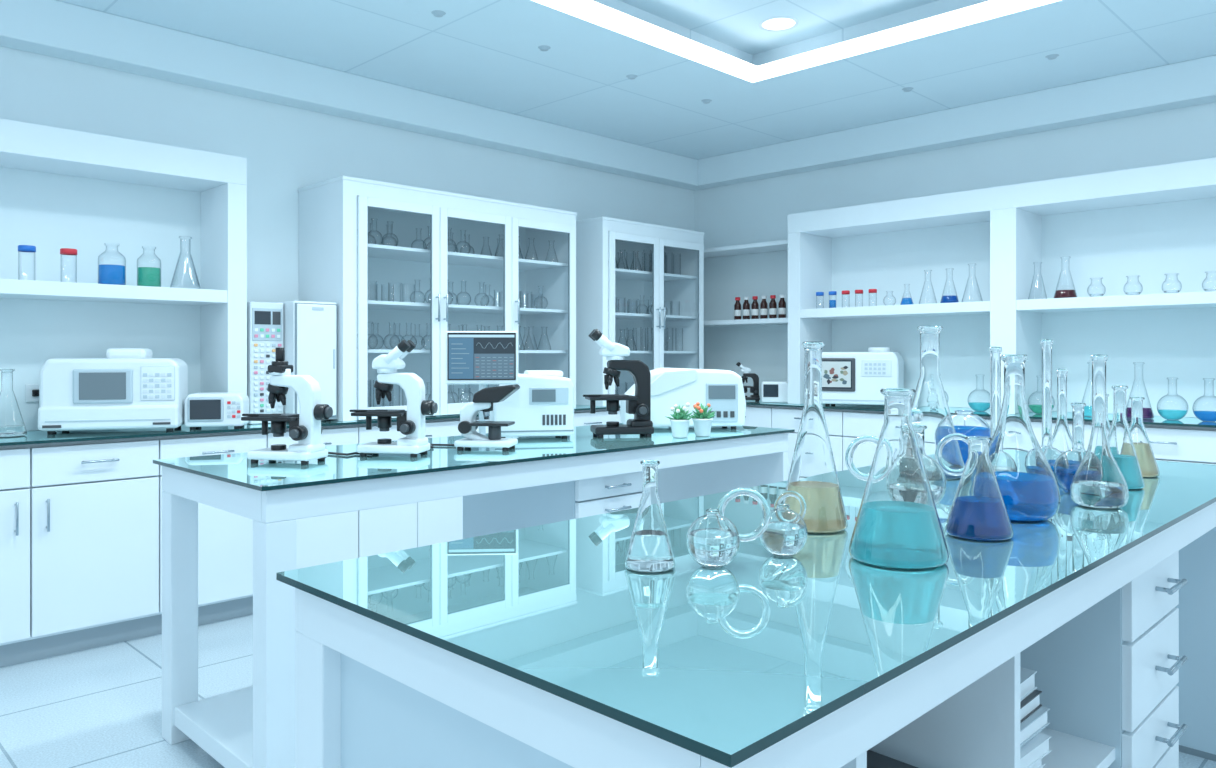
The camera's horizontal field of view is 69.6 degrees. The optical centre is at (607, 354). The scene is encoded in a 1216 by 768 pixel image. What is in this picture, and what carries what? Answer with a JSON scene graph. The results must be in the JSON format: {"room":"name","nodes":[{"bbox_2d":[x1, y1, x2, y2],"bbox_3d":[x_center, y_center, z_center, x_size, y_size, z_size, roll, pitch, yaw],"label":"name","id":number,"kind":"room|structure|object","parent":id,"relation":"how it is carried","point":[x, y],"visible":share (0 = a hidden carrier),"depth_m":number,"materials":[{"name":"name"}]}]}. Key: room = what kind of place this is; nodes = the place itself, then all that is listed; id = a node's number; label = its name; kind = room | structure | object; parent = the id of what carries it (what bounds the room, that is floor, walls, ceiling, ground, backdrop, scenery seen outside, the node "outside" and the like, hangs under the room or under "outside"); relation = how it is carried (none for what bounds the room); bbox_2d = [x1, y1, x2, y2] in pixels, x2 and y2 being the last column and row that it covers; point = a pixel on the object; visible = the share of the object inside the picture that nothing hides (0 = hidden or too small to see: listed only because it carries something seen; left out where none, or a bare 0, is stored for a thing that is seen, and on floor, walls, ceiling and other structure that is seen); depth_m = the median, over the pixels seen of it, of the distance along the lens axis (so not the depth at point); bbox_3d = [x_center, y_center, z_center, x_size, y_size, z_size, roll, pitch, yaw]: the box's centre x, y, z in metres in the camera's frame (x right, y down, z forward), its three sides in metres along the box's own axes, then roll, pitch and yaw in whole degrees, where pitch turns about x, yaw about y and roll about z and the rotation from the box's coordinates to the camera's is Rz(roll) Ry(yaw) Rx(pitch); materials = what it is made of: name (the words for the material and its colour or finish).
{"room":"laboratory","nodes":[
{"label":"laboratory","id":0,"kind":"room"},
{"bbox_2d":[0,46,694,302],"bbox_3d":[-2.199,-0.310,4.419,8.340,3.100,0.120,0,0,-45],"label":"wall","id":1,"kind":"structure","parent":0,"point":[287,149],"depth_m":4.75,"materials":[{"name":"paint"}]},
{"bbox_2d":[25,384,38,401],"bbox_3d":[-2.564,0.169,3.925,0.057,0.076,0.061,0,0,-1],"label":"wall socket","id":2,"kind":"object","parent":1,"relation":"attached to","point":[31,390],"visible":0.45,"depth_m":3.90,"materials":[{"name":"white plastic"}]},
{"bbox_2d":[298,176,576,420],"bbox_3d":[-0.936,-0.289,5.203,1.633,1.256,0.554,0,0,-45],"label":"upper cabinet","id":3,"kind":"object","parent":1,"relation":"attached to","point":[341,262],"visible":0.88,"depth_m":5.20,"materials":[{"name":"white laminate"}]},
{"bbox_2d":[368,218,557,405],"bbox_3d":[-0.920,-0.216,5.232,1.502,1.049,0.267,0,0,-45],"label":"glassware","id":4,"kind":"object","parent":3,"relation":"in","point":[376,218],"visible":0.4,"depth_m":5.22,"materials":[{"name":"clear glass"}]},
{"bbox_2d":[0,0,1215,190],"bbox_3d":[0.361,-1.465,1.789,8.240,0.210,7.220,0,0,-45],"label":"trim","id":5,"kind":"structure","parent":1,"relation":"attached to","point":[53,28],"depth_m":5.04,"materials":[{"name":"white paint"}]},
{"bbox_2d":[576,216,703,405],"bbox_3d":[0.183,-0.289,6.322,1.068,1.256,0.554,0,0,-45],"label":"upper cabinet","id":6,"kind":"object","parent":1,"relation":"attached to","point":[671,281],"visible":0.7,"depth_m":6.26,"materials":[{"name":"white laminate"}]},
{"bbox_2d":[615,250,675,388],"bbox_3d":[0.172,-0.227,6.326,0.921,1.069,0.269,0,0,-45],"label":"glassware","id":7,"kind":"object","parent":6,"relation":"in","point":[643,250],"visible":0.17,"depth_m":6.32,"materials":[{"name":"clear glass"}]},
{"bbox_2d":[0,614,1215,767],"bbox_3d":[0.361,1.290,1.860,8.340,0.100,7.320,0,0,-45],"label":"floor","id":8,"kind":"structure","parent":0,"point":[97,707],"depth_m":3.13,"materials":[{"name":"tile"}]},
{"bbox_2d":[0,405,621,666],"bbox_3d":[-1.790,0.790,4.335,6.600,0.900,0.572,0,0,-45],"label":"base cabinet","id":9,"kind":"object","parent":8,"relation":"on","point":[81,510],"visible":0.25,"depth_m":3.73,"materials":[{"name":"white laminate"}]},
{"bbox_2d":[0,369,26,436],"bbox_3d":[-2.510,0.199,3.656,0.140,0.280,0.140,0,0,-45],"label":"flask","id":10,"kind":"object","parent":9,"relation":"on","point":[12,424],"visible":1,"depth_m":3.63,"materials":[{"name":"clear glass"}]},
{"bbox_2d":[38,348,187,434],"bbox_3d":[-2.200,0.155,3.919,0.541,0.370,0.308,0,0,-18],"label":"instrument","id":11,"kind":"object","parent":9,"relation":"on","point":[129,388],"visible":0.99,"depth_m":3.79,"materials":[{"name":"plastic"}]},
{"bbox_2d":[0,118,246,430],"bbox_3d":[-2.864,-0.310,3.407,2.768,1.299,0.368,0,0,-45],"label":"open shelf unit","id":12,"kind":"object","parent":9,"relation":"on","point":[86,192],"visible":0.8,"depth_m":4.09,"materials":[{"name":"white laminate"}]},
{"bbox_2d":[18,245,35,279],"bbox_3d":[-2.461,-0.387,3.705,0.065,0.150,0.065,0,0,-45],"label":"vial","id":13,"kind":"object","parent":12,"relation":"on","point":[21,248],"visible":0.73,"depth_m":3.69,"materials":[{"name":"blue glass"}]},
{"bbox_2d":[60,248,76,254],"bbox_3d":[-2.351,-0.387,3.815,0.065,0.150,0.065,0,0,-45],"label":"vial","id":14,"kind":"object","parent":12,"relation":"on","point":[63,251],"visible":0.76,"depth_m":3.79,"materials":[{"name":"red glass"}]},
{"bbox_2d":[98,245,125,284],"bbox_3d":[-2.231,-0.407,3.935,0.110,0.190,0.110,0,0,-45],"label":"bottle","id":15,"kind":"object","parent":12,"relation":"on","point":[108,274],"visible":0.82,"depth_m":3.89,"materials":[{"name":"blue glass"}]},
{"bbox_2d":[138,267,159,286],"bbox_3d":[-2.121,-0.407,4.045,0.100,0.190,0.100,0,0,-45],"label":"bottle","id":16,"kind":"object","parent":12,"relation":"on","point":[147,276],"visible":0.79,"depth_m":4.01,"materials":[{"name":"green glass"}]},
{"bbox_2d":[184,392,248,429],"bbox_3d":[-1.816,0.259,4.068,0.252,0.163,0.178,0,0,-13],"label":"meter","id":17,"kind":"object","parent":9,"relation":"on","point":[215,409],"visible":1,"depth_m":3.99,"materials":[{"name":"plastic"}]},
{"bbox_2d":[247,302,282,423],"bbox_3d":[-1.790,0.039,4.435,0.170,0.600,0.307,0,0,-45],"label":"rack","id":18,"kind":"object","parent":9,"relation":"on","point":[264,319],"visible":0.56,"depth_m":4.31,"materials":[{"name":"white"}]},
{"bbox_2d":[275,301,336,420],"bbox_3d":[-1.592,0.035,4.533,0.235,0.610,0.378,0,0,-45],"label":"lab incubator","id":19,"kind":"object","parent":9,"relation":"on","point":[309,327],"visible":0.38,"depth_m":4.39,"materials":[{"name":"plastic"}]},
{"bbox_2d":[153,423,794,767],"bbox_3d":[-0.312,0.790,3.418,2.467,0.900,0.828,0,0,-45],"label":"bench","id":20,"kind":"object","parent":8,"relation":"on","point":[542,480],"visible":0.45,"depth_m":2.79,"materials":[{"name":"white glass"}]},
{"bbox_2d":[241,348,332,464],"bbox_3d":[-1.015,0.158,2.780,0.292,0.364,0.151,0,0,12],"label":"microscope","id":21,"kind":"object","parent":20,"relation":"on","point":[305,428],"visible":1,"depth_m":2.74,"materials":[{"name":"plastic"}]},
{"bbox_2d":[328,452,372,455],"bbox_3d":[-0.878,0.335,2.959,0.161,0.008,0.104,0,0,-7],"label":"power cable","id":22,"kind":"object","parent":20,"relation":"on","point":[333,453],"visible":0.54,"depth_m":2.96,"materials":[{"name":"black plastic"}]},
{"bbox_2d":[350,340,437,457],"bbox_3d":[-0.726,0.144,2.970,0.295,0.392,0.153,0,0,8],"label":"microscope","id":23,"kind":"object","parent":20,"relation":"on","point":[411,422],"visible":1,"depth_m":2.94,"materials":[{"name":"plastic"}]},
{"bbox_2d":[430,444,453,447],"bbox_3d":[-0.654,0.335,3.174,0.104,0.008,0.222,0,0,23],"label":"power cable","id":24,"kind":"object","parent":20,"relation":"on","point":[431,445],"visible":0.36,"depth_m":3.26,"materials":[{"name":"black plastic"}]},
{"bbox_2d":[446,331,517,435],"bbox_3d":[-0.488,0.124,3.387,0.276,0.433,0.093,0,0,-4],"label":"computer monitor","id":25,"kind":"object","parent":20,"relation":"on","point":[482,358],"visible":0.8,"depth_m":3.37,"materials":[{"name":"plastic"}]},
{"bbox_2d":[454,384,519,450],"bbox_3d":[-0.432,0.223,3.153,0.219,0.234,0.124,0,0,7],"label":"microscope","id":26,"kind":"object","parent":20,"relation":"on","point":[484,400],"visible":1,"depth_m":3.11,"materials":[{"name":"plastic"}]},
{"bbox_2d":[490,370,573,438],"bbox_3d":[-0.317,0.203,3.617,0.326,0.275,0.238,0,0,-12],"label":"lab analyzer","id":27,"kind":"object","parent":20,"relation":"on","point":[543,405],"visible":0.75,"depth_m":3.51,"materials":[{"name":"plastic"}]},
{"bbox_2d":[583,329,653,437],"bbox_3d":[0.036,0.116,3.651,0.291,0.448,0.175,0,0,-10],"label":"microscope","id":28,"kind":"object","parent":20,"relation":"on","point":[639,405],"visible":1,"depth_m":3.62,"materials":[{"name":"black plastic"}]},
{"bbox_2d":[665,403,693,437],"bbox_3d":[0.305,0.267,3.608,0.104,0.143,0.112,0,0,29],"label":"potted flower","id":29,"kind":"object","parent":20,"relation":"on","point":[680,421],"visible":1,"depth_m":3.58,"materials":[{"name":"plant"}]},
{"bbox_2d":[620,368,745,428],"bbox_3d":[0.346,0.200,4.104,0.559,0.279,0.278,0,0,-4],"label":"lab analyzer","id":30,"kind":"object","parent":20,"relation":"on","point":[723,390],"visible":0.56,"depth_m":3.98,"materials":[{"name":"plastic"}]},
{"bbox_2d":[688,402,715,436],"bbox_3d":[0.398,0.268,3.665,0.116,0.141,0.099,0,0,-45],"label":"potted flower","id":31,"kind":"object","parent":20,"relation":"on","point":[702,419],"visible":1,"depth_m":3.64,"materials":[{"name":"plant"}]},
{"bbox_2d":[276,460,1215,767],"bbox_3d":[0.730,0.790,1.992,2.650,0.900,0.880,0,0,-45],"label":"bench","id":32,"kind":"object","parent":8,"relation":"on","point":[538,646],"visible":0.97,"depth_m":1.27,"materials":[{"name":"teal glass"}]},
{"bbox_2d":[624,460,675,572],"bbox_3d":[0.067,0.254,1.397,0.082,0.170,0.082,0,0,-45],"label":"flask","id":33,"kind":"object","parent":32,"relation":"on","point":[650,550],"visible":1,"depth_m":1.38,"materials":[{"name":"clear glass"}]},
{"bbox_2d":[686,488,770,567],"bbox_3d":[0.189,0.278,1.424,0.135,0.122,0.086,0,0,-36],"label":"flask","id":34,"kind":"object","parent":32,"relation":"on","point":[712,540],"visible":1,"depth_m":1.39,"materials":[{"name":"clear glass"}]},
{"bbox_2d":[759,491,807,556],"bbox_3d":[0.300,0.289,1.500,0.082,0.101,0.112,0,0,11],"label":"flask","id":35,"kind":"object","parent":32,"relation":"on","point":[786,534],"visible":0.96,"depth_m":1.46,"materials":[{"name":"clear glass"}]},
{"bbox_2d":[783,342,847,533],"bbox_3d":[0.403,0.157,1.718,0.132,0.365,0.132,0,0,-45],"label":"flask","id":36,"kind":"object","parent":32,"relation":"on","point":[813,472],"visible":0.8,"depth_m":1.69,"materials":[{"name":"clear glass"}]},
{"bbox_2d":[849,388,948,569],"bbox_3d":[0.481,0.198,1.451,0.158,0.283,0.158,0,0,-45],"label":"flask","id":37,"kind":"object","parent":32,"relation":"on","point":[898,525],"visible":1,"depth_m":1.41,"materials":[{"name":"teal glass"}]},
{"bbox_2d":[845,408,967,504],"bbox_3d":[0.666,0.228,1.913,0.277,0.223,0.130,0,0,-28],"label":"flask","id":38,"kind":"object","parent":32,"relation":"on","point":[935,470],"visible":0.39,"depth_m":1.90,"materials":[{"name":"clear glass"}]},
{"bbox_2d":[912,326,964,479],"bbox_3d":[0.905,0.129,2.461,0.190,0.420,0.190,0,0,-45],"label":"flask","id":39,"kind":"object","parent":32,"relation":"on","point":[930,397],"visible":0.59,"depth_m":2.42,"materials":[{"name":"clear glass"}]},
{"bbox_2d":[951,410,990,463],"bbox_3d":[1.096,0.255,2.694,0.170,0.168,0.170,0,0,-45],"label":"flask","id":40,"kind":"object","parent":32,"relation":"on","point":[967,423],"visible":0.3,"depth_m":2.63,"materials":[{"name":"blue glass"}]},
{"bbox_2d":[945,436,1013,540],"bbox_3d":[0.697,0.247,1.644,0.120,0.185,0.120,0,0,-45],"label":"flask","id":41,"kind":"object","parent":32,"relation":"on","point":[978,511],"visible":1,"depth_m":1.61,"materials":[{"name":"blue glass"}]},
{"bbox_2d":[989,347,1001,437],"bbox_3d":[0.990,0.159,2.235,0.100,0.360,0.100,0,0,-45],"label":"flask","id":42,"kind":"object","parent":32,"relation":"on","point":[995,352],"visible":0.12,"depth_m":2.23,"materials":[{"name":"clear glass"}]},
{"bbox_2d":[989,355,1059,520],"bbox_3d":[0.852,0.169,1.835,0.172,0.340,0.172,0,0,-45],"label":"flask","id":43,"kind":"object","parent":32,"relation":"on","point":[1028,485],"visible":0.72,"depth_m":1.78,"materials":[{"name":"clear glass"}]},
{"bbox_2d":[1020,667,1050,767],"bbox_3d":[0.636,0.700,1.637,0.230,0.230,0.310,0,0,-45],"label":"book stack","id":44,"kind":"object","parent":32,"relation":"in","point":[1034,745],"visible":0.1,"depth_m":1.57,"materials":[{"name":"white paper"}]},
{"bbox_2d":[1040,340,1061,472],"bbox_3d":[1.167,0.149,2.326,0.100,0.380,0.100,0,0,-45],"label":"flask","id":45,"kind":"object","parent":32,"relation":"on","point":[1051,454],"visible":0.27,"depth_m":2.31,"materials":[{"name":"clear glass"}]},
{"bbox_2d":[1052,369,1071,452],"bbox_3d":[1.266,0.189,2.439,0.110,0.300,0.110,0,0,-45],"label":"flask","id":46,"kind":"object","parent":32,"relation":"on","point":[1061,437],"visible":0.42,"depth_m":2.43,"materials":[{"name":"clear glass"}]},
{"bbox_2d":[1053,403,1086,490],"bbox_3d":[1.167,0.229,2.171,0.110,0.220,0.110,0,0,-45],"label":"flask","id":47,"kind":"object","parent":32,"relation":"on","point":[1066,465],"visible":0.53,"depth_m":2.16,"materials":[{"name":"clear glass"}]},
{"bbox_2d":[1070,355,1128,508],"bbox_3d":[1.103,0.169,1.966,0.116,0.340,0.116,0,0,42],"label":"flask","id":48,"kind":"object","parent":32,"relation":"on","point":[1098,481],"visible":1,"depth_m":1.95,"materials":[{"name":"clear glass"}]},
{"bbox_2d":[1106,394,1110,435],"bbox_3d":[1.506,0.229,2.666,0.100,0.220,0.100,0,0,-45],"label":"flask","id":49,"kind":"object","parent":32,"relation":"on","point":[1108,426],"visible":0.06,"depth_m":2.65,"materials":[{"name":"clear glass"}]},
{"bbox_2d":[1108,386,1144,489],"bbox_3d":[1.315,0.209,2.249,0.110,0.260,0.110,0,0,-45],"label":"flask","id":50,"kind":"object","parent":32,"relation":"on","point":[1121,444],"visible":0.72,"depth_m":2.22,"materials":[{"name":"clear glass"}]},
{"bbox_2d":[1129,397,1159,477],"bbox_3d":[1.492,0.229,2.468,0.110,0.220,0.110,0,0,-45],"label":"flask","id":51,"kind":"object","parent":32,"relation":"on","point":[1149,468],"visible":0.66,"depth_m":2.44,"materials":[{"name":"clear glass"}]},
{"bbox_2d":[867,750,917,767],"bbox_3d":[0.357,0.752,1.350,0.394,0.125,0.274,0,0,-45],"label":"panel","id":52,"kind":"object","parent":8,"relation":"in","point":[874,759],"visible":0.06,"depth_m":1.48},
{"bbox_2d":[743,399,1215,476],"bbox_3d":[3.062,0.790,4.504,6.050,0.900,0.570,0,0,45],"label":"base cabinet","id":53,"kind":"object","parent":8,"relation":"on","point":[1186,439],"visible":0.12,"depth_m":5.53,"materials":[{"name":"white laminate"}]},
{"bbox_2d":[704,240,787,398],"bbox_3d":[0.965,-0.240,6.657,0.498,1.159,1.180,0,0,-45],"label":"corner shelf","id":54,"kind":"object","parent":53,"relation":"on","point":[755,269],"visible":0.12,"depth_m":6.83,"materials":[{"name":"white laminate"}]},
{"bbox_2d":[734,297,740,319],"bbox_3d":[0.990,-0.354,6.675,0.055,0.174,0.055,0,0,-45],"label":"bottle","id":55,"kind":"object","parent":54,"relation":"on","point":[737,307],"visible":0.92,"depth_m":6.66,"materials":[{"name":"red glass"}]},
{"bbox_2d":[743,297,749,318],"bbox_3d":[1.046,-0.354,6.619,0.055,0.174,0.055,0,0,-45],"label":"bottle","id":56,"kind":"object","parent":54,"relation":"on","point":[746,306],"visible":0.88,"depth_m":6.60,"materials":[{"name":"red glass"}]},
{"bbox_2d":[751,296,758,318],"bbox_3d":[1.103,-0.354,6.562,0.055,0.174,0.055,0,0,-45],"label":"bottle","id":57,"kind":"object","parent":54,"relation":"on","point":[755,306],"visible":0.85,"depth_m":6.54,"materials":[{"name":"red glass"}]},
{"bbox_2d":[760,296,767,318],"bbox_3d":[1.160,-0.354,6.505,0.055,0.174,0.055,0,0,-45],"label":"bottle","id":58,"kind":"object","parent":54,"relation":"on","point":[763,305],"visible":0.88,"depth_m":6.48,"materials":[{"name":"red glass"}]},
{"bbox_2d":[769,295,776,317],"bbox_3d":[1.216,-0.354,6.449,0.055,0.174,0.055,0,0,-45],"label":"bottle","id":59,"kind":"object","parent":54,"relation":"on","point":[772,305],"visible":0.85,"depth_m":6.43,"materials":[{"name":"red glass"}]},
{"bbox_2d":[778,295,785,317],"bbox_3d":[1.273,-0.354,6.392,0.055,0.174,0.055,0,0,-45],"label":"bottle","id":60,"kind":"object","parent":54,"relation":"on","point":[782,304],"visible":0.93,"depth_m":6.37,"materials":[{"name":"red glass"}]},
{"bbox_2d":[736,362,759,400],"bbox_3d":[1.021,0.196,6.456,0.187,0.288,0.112,0,0,0],"label":"microscope","id":61,"kind":"object","parent":53,"relation":"on","point":[754,389],"visible":0.82,"depth_m":6.43,"materials":[{"name":"black plastic"}]},
{"bbox_2d":[761,381,787,402],"bbox_3d":[1.209,0.264,6.284,0.200,0.150,0.164,0,0,15],"label":"meter","id":62,"kind":"object","parent":53,"relation":"on","point":[771,391],"visible":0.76,"depth_m":6.21,"materials":[{"name":"plastic"}]},
{"bbox_2d":[822,347,903,405],"bbox_3d":[1.690,0.145,5.858,0.520,0.390,0.316,0,0,25],"label":"lab analyzer","id":63,"kind":"object","parent":53,"relation":"on","point":[858,378],"visible":0.84,"depth_m":5.73,"materials":[{"name":"plastic"}]},
{"bbox_2d":[968,389,989,410],"bbox_3d":[2.249,0.229,5.289,0.140,0.220,0.140,0,0,-45],"label":"flask","id":64,"kind":"object","parent":53,"relation":"on","point":[978,406],"visible":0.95,"depth_m":5.25,"materials":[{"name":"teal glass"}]},
{"bbox_2d":[788,158,1215,416],"bbox_3d":[2.619,-0.321,5.045,3.430,1.319,0.438,0,0,45],"label":"open shelf unit","id":65,"kind":"object","parent":53,"relation":"on","point":[1151,223],"visible":0.85,"depth_m":5.15,"materials":[{"name":"white laminate"}]},
{"bbox_2d":[816,292,823,295],"bbox_3d":[1.478,-0.378,6.102,0.054,0.120,0.054,0,0,-45],"label":"vial","id":66,"kind":"object","parent":65,"relation":"on","point":[817,293],"visible":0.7,"depth_m":6.08,"materials":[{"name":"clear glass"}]},
{"bbox_2d":[829,291,836,307],"bbox_3d":[1.549,-0.378,6.032,0.054,0.120,0.054,0,0,-45],"label":"vial","id":67,"kind":"object","parent":65,"relation":"on","point":[832,303],"visible":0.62,"depth_m":6.01,"materials":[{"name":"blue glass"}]},
{"bbox_2d":[842,290,849,294],"bbox_3d":[1.619,-0.378,5.961,0.054,0.120,0.054,0,0,-45],"label":"vial","id":68,"kind":"object","parent":65,"relation":"on","point":[844,292],"visible":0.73,"depth_m":5.94,"materials":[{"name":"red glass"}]},
{"bbox_2d":[855,290,862,293],"bbox_3d":[1.690,-0.378,5.890,0.054,0.120,0.054,0,0,-45],"label":"vial","id":69,"kind":"object","parent":65,"relation":"on","point":[856,291],"visible":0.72,"depth_m":5.87,"materials":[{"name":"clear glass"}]},
{"bbox_2d":[868,289,876,292],"bbox_3d":[1.761,-0.378,5.819,0.054,0.120,0.054,0,0,-45],"label":"vial","id":70,"kind":"object","parent":65,"relation":"on","point":[869,290],"visible":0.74,"depth_m":5.80,"materials":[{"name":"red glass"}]},
{"bbox_2d":[900,298,913,304],"bbox_3d":[1.930,-0.388,5.650,0.084,0.140,0.084,0,0,-45],"label":"flask","id":71,"kind":"object","parent":65,"relation":"on","point":[905,301],"visible":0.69,"depth_m":5.62,"materials":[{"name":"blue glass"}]},
{"bbox_2d":[940,268,957,302],"bbox_3d":[2.128,-0.428,5.452,0.110,0.220,0.110,0,0,-45],"label":"flask","id":72,"kind":"object","parent":65,"relation":"on","point":[945,299],"visible":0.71,"depth_m":5.41,"materials":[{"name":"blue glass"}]},
{"bbox_2d":[1054,283,1076,297],"bbox_3d":[2.602,-0.438,4.978,0.120,0.240,0.120,0,0,-45],"label":"flask","id":73,"kind":"object","parent":65,"relation":"on","point":[1059,293],"visible":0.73,"depth_m":4.93,"materials":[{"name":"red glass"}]},
{"bbox_2d":[1087,278,1105,296],"bbox_3d":[2.715,-0.373,4.865,0.090,0.110,0.090,0,0,-45],"label":"jar","id":74,"kind":"object","parent":65,"relation":"on","point":[1091,295],"visible":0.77,"depth_m":4.84,"materials":[{"name":"clear glass"}]},
{"bbox_2d":[1126,275,1140,294],"bbox_3d":[2.843,-0.373,4.738,0.090,0.110,0.090,0,0,-45],"label":"jar","id":75,"kind":"object","parent":65,"relation":"on","point":[1127,293],"visible":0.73,"depth_m":4.71,"materials":[{"name":"clear glass"}]},
{"bbox_2d":[1162,273,1181,292],"bbox_3d":[2.970,-0.373,4.610,0.090,0.110,0.090,0,0,-45],"label":"flask","id":76,"kind":"object","parent":65,"relation":"on","point":[1171,291],"visible":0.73,"depth_m":4.59,"materials":[{"name":"clear glass"}]},
{"bbox_2d":[1202,271,1215,291],"bbox_3d":[3.097,-0.373,4.483,0.090,0.110,0.090,0,0,-45],"label":"jar","id":77,"kind":"object","parent":65,"relation":"on","point":[1206,290],"visible":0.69,"depth_m":4.47,"materials":[{"name":"clear glass"}]},
{"bbox_2d":[1028,391,1054,413],"bbox_3d":[2.496,0.229,5.042,0.140,0.220,0.140,0,0,-45],"label":"flask","id":78,"kind":"object","parent":53,"relation":"on","point":[1035,408],"visible":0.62,"depth_m":5.01,"materials":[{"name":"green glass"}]},
{"bbox_2d":[1082,378,1091,416],"bbox_3d":[2.687,0.189,4.851,0.140,0.300,0.140,0,0,-45],"label":"flask","id":79,"kind":"object","parent":53,"relation":"on","point":[1087,409],"visible":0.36,"depth_m":4.81,"materials":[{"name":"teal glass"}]},
{"bbox_2d":[1126,362,1153,418],"bbox_3d":[2.846,0.189,4.692,0.140,0.300,0.140,0,0,-45],"label":"flask","id":80,"kind":"object","parent":53,"relation":"on","point":[1147,412],"visible":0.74,"depth_m":4.65,"materials":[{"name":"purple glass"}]},
{"bbox_2d":[1158,394,1187,419],"bbox_3d":[2.956,0.229,4.582,0.140,0.220,0.140,0,0,-45],"label":"flask","id":81,"kind":"object","parent":53,"relation":"on","point":[1168,414],"visible":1,"depth_m":4.54,"materials":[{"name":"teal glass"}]},
{"bbox_2d":[1192,378,1215,421],"bbox_3d":[3.069,0.229,4.469,0.140,0.220,0.140,0,0,-45],"label":"flask","id":82,"kind":"object","parent":53,"relation":"on","point":[1207,416],"visible":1,"depth_m":4.44,"materials":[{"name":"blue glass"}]},
{"bbox_2d":[57,0,1215,159],"bbox_3d":[0.361,-1.675,1.789,8.240,0.210,7.220,0,0,-45],"label":"ceiling","id":83,"kind":"structure","parent":0,"point":[485,53],"depth_m":4.59,"materials":[{"name":"white paint"}]},
{"bbox_2d":[431,10,445,16],"bbox_3d":[-0.778,-1.564,4.016,0.066,0.012,0.066,0,0,-45],"label":"sprinkler","id":84,"kind":"object","parent":83,"relation":"attached to","point":[437,13],"depth_m":4.00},
{"bbox_2d":[538,45,550,50],"bbox_3d":[-0.325,-1.564,4.469,0.066,0.012,0.066,0,0,-45],"label":"sprinkler","id":85,"kind":"object","parent":83,"relation":"attached to","point":[543,47],"depth_m":4.45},
{"bbox_2d":[626,74,637,79],"bbox_3d":[0.134,-1.564,4.929,0.066,0.012,0.066,0,0,-45],"label":"sprinkler","id":86,"kind":"object","parent":83,"relation":"attached to","point":[631,76],"depth_m":4.91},
{"bbox_2d":[701,99,711,103],"bbox_3d":[0.608,-1.564,5.402,0.066,0.012,0.066,0,0,-45],"label":"sprinkler","id":87,"kind":"object","parent":83,"relation":"attached to","point":[705,101],"depth_m":5.39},
{"bbox_2d":[759,16,798,30],"bbox_3d":[0.891,-1.728,4.568,0.204,0.004,0.204,0,0,-45],"label":"recessed light","id":88,"kind":"object","parent":83,"relation":"in","point":[777,23],"depth_m":4.56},
{"bbox_2d":[533,0,1058,81],"bbox_3d":[0.417,-1.594,2.100,4.760,0.042,3.580,0,0,-45],"label":"light","id":89,"kind":"object","parent":83,"relation":"attached to","point":[589,10],"visible":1,"depth_m":4.32,"materials":[{"name":"white glowing light-emitting plastic diffuser"}]},
{"bbox_2d":[902,87,912,91],"bbox_3d":[1.768,-1.564,5.162,0.066,0.012,0.066,0,0,-45],"label":"sprinkler","id":90,"kind":"object","parent":83,"relation":"attached to","point":[907,89],"depth_m":5.15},
{"bbox_2d":[1045,54,1058,59],"bbox_3d":[2.333,-1.564,4.596,0.066,0.012,0.066,0,0,-45],"label":"sprinkler","id":91,"kind":"object","parent":83,"relation":"attached to","point":[1053,56],"depth_m":4.58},
{"bbox_2d":[695,102,1215,248],"bbox_3d":[3.316,-0.310,4.745,0.120,3.100,7.220,0,0,-45],"label":"wall","id":92,"kind":"structure","parent":0,"point":[757,211],"depth_m":5.69,"materials":[{"name":"paint"}]}
]}

